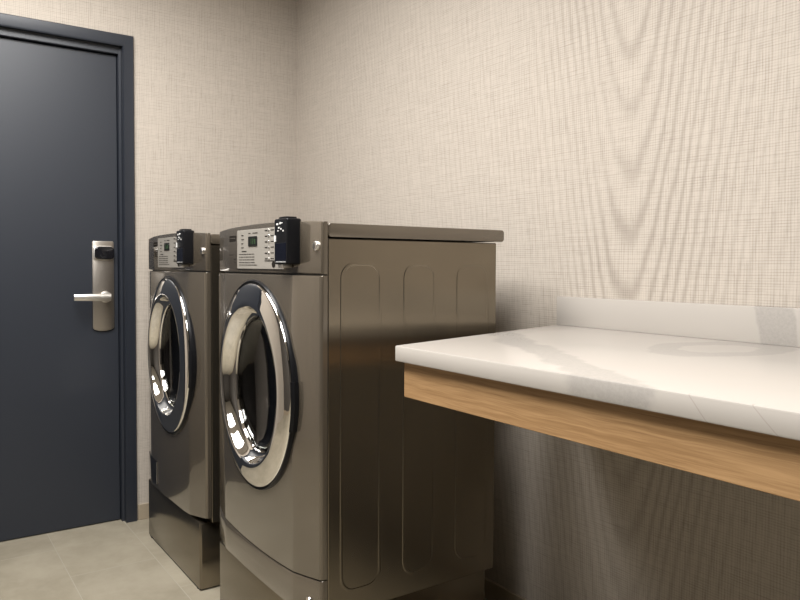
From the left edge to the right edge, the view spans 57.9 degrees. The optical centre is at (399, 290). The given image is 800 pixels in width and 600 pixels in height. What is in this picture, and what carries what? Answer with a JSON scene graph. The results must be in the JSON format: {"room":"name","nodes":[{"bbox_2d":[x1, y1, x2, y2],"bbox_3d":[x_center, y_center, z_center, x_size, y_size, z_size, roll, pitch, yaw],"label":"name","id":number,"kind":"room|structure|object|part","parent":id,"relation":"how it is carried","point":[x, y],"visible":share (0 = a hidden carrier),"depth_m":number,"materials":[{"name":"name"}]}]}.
{"room":"laundry","nodes":[
{"label":"laundry","id":0,"kind":"room"},
{"bbox_2d":[0,0,296,519],"bbox_3d":[-1.864,-0.256,2.722,3.200,2.550,0.140,-1,2,-35],"label":"wall","id":1,"kind":"structure","parent":0,"point":[215,81],"depth_m":3.28,"materials":[{"name":"paper"}]},
{"bbox_2d":[0,38,119,540],"bbox_3d":[-1.587,0.007,2.869,0.903,2.009,0.114,-1,2,-35],"label":"door","id":2,"kind":"structure","parent":1,"relation":"in","point":[60,456],"depth_m":3.00,"materials":[{"name":"blue paint"}]},
{"bbox_3d":[-1.290,0.031,3.042,0.158,0.048,0.061,-1,2,-35],"label":"handle","id":3,"kind":"part","parent":2,"relation":"part of","materials":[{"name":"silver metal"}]},
{"bbox_3d":[-1.271,-0.017,3.096,0.088,0.385,0.010,-1,2,-35],"label":"lock plate","id":4,"kind":"part","parent":2,"relation":"part of","materials":[{"name":"silver metal"}]},
{"bbox_2d":[0,13,136,522],"bbox_3d":[-1.606,-0.033,2.895,1.023,2.094,0.151,-1,2,-35],"label":"trim","id":5,"kind":"structure","parent":1,"relation":"attached to","point":[14,27],"depth_m":3.10,"materials":[{"name":"blue paint"}]},
{"bbox_2d":[138,502,148,519],"bbox_3d":[-0.829,0.968,3.389,0.776,0.068,0.010,-1,2,-35],"label":"baseboard","id":6,"kind":"structure","parent":1,"relation":"attached to","point":[143,509],"depth_m":3.18,"materials":[{"name":"tile"}]},
{"bbox_2d":[0,518,486,599],"bbox_3d":[-0.424,1.146,0.668,3.400,0.100,5.240,-1,2,-35],"label":"floor","id":7,"kind":"structure","parent":0,"point":[117,559],"depth_m":2.67,"materials":[{"name":"tile"}]},
{"bbox_2d":[148,229,224,589],"bbox_3d":[-0.624,0.398,2.874,0.645,1.244,0.694,-1,2,-35],"label":"washing machine","id":8,"kind":"object","parent":7,"relation":"on","point":[184,460],"visible":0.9,"depth_m":2.52,"materials":[{"name":"metal"}]},
{"bbox_2d":[159,254,168,264],"bbox_3d":[-0.900,-0.117,2.759,0.001,0.042,0.129,-1,2,-35],"label":"print","id":9,"kind":"object","parent":8,"relation":"on","point":[163,258],"depth_m":2.76},
{"bbox_3d":[-0.815,0.240,2.703,0.060,0.387,0.339,-1,2,-35],"label":"door glass","id":10,"kind":"part","parent":8,"relation":"part of","materials":[{"name":"black glass"}]},
{"bbox_3d":[-0.850,0.240,2.678,0.022,0.594,0.521,-1,2,-35],"label":"door","id":11,"kind":"part","parent":8,"relation":"part of","materials":[{"name":"silver metal"}]},
{"bbox_3d":[-0.852,0.357,2.715,0.044,0.855,0.690,-1,2,-35],"label":"panel","id":12,"kind":"part","parent":8,"relation":"part of","materials":[{"name":"paint"}]},
{"bbox_3d":[-0.843,-0.143,2.703,0.028,0.138,0.690,-1,2,-35],"label":"control panel","id":13,"kind":"part","parent":8,"relation":"part of","materials":[{"name":"paint"}]},
{"bbox_3d":[-0.713,0.271,2.467,0.020,0.130,0.022,-1,2,-35],"label":"door handle","id":14,"kind":"part","parent":8,"relation":"part of","materials":[{"name":"black plastic"}]},
{"bbox_3d":[-0.593,-0.186,2.873,0.576,0.034,0.694,-1,2,-35],"label":"panel","id":15,"kind":"part","parent":8,"relation":"part of","materials":[{"name":"paint"}]},
{"bbox_2d":[219,216,503,599],"bbox_3d":[-0.164,0.423,2.206,0.645,1.244,0.694,-1,2,-35],"label":"washing machine","id":16,"kind":"object","parent":7,"relation":"on","point":[336,483],"visible":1,"depth_m":1.91,"materials":[{"name":"metal"}]},
{"bbox_2d":[239,251,254,262],"bbox_3d":[-0.441,-0.093,2.091,0.001,0.042,0.129,-1,2,-35],"label":"print","id":17,"kind":"object","parent":16,"relation":"on","point":[244,256],"depth_m":2.10},
{"bbox_3d":[-0.370,0.264,2.058,0.060,0.387,0.339,-1,2,-35],"label":"door glass","id":18,"kind":"part","parent":16,"relation":"part of","materials":[{"name":"black glass"}]},
{"bbox_3d":[-0.406,0.264,2.034,0.022,0.594,0.521,-1,2,-35],"label":"door","id":19,"kind":"part","parent":16,"relation":"part of","materials":[{"name":"silver metal"}]},
{"bbox_3d":[-0.394,0.758,2.061,0.044,0.102,0.690,-1,2,-35],"label":"service panel","id":20,"kind":"part","parent":16,"relation":"part of","materials":[{"name":"paint"}]},
{"bbox_3d":[-0.392,0.339,2.046,0.044,0.768,0.690,-1,2,-35],"label":"panel","id":21,"kind":"part","parent":16,"relation":"part of","materials":[{"name":"paint"}]},
{"bbox_3d":[-0.383,-0.118,2.035,0.028,0.138,0.690,-1,2,-35],"label":"control panel","id":22,"kind":"part","parent":16,"relation":"part of","materials":[{"name":"paint"}]},
{"bbox_3d":[-0.269,0.295,1.823,0.020,0.130,0.022,-1,2,-35],"label":"door handle","id":23,"kind":"part","parent":16,"relation":"part of","materials":[{"name":"black plastic"}]},
{"bbox_3d":[-0.133,-0.162,2.206,0.576,0.034,0.694,-1,2,-35],"label":"panel","id":24,"kind":"part","parent":16,"relation":"part of","materials":[{"name":"paint"}]},
{"bbox_2d":[297,0,799,599],"bbox_3d":[0.941,-0.204,1.558,0.100,2.550,5.240,-1,2,-35],"label":"wall","id":25,"kind":"structure","parent":0,"point":[648,150],"depth_m":2.06,"materials":[{"name":"paper"}]},
{"bbox_2d":[485,577,526,599],"bbox_3d":[0.904,1.038,1.549,0.010,0.068,4.990,-1,2,-35],"label":"baseboard","id":26,"kind":"structure","parent":25,"relation":"attached to","point":[493,591],"depth_m":2.38,"materials":[{"name":"tile"}]},
{"bbox_2d":[395,296,799,501],"bbox_3d":[1.097,0.171,0.604,0.734,0.195,3.259,-1,2,-35],"label":"countertop","id":27,"kind":"structure","parent":25,"relation":"attached to","point":[712,391],"depth_m":1.24,"materials":[{"name":"white stone"}]},
{"bbox_2d":[557,296,799,346],"bbox_3d":[1.393,0.110,0.803,0.019,0.084,3.254,-1,2,-35],"label":"backsplash","id":28,"kind":"structure","parent":25,"relation":"attached to","point":[780,326],"depth_m":1.78,"materials":[{"name":"white stone"}]}
]}

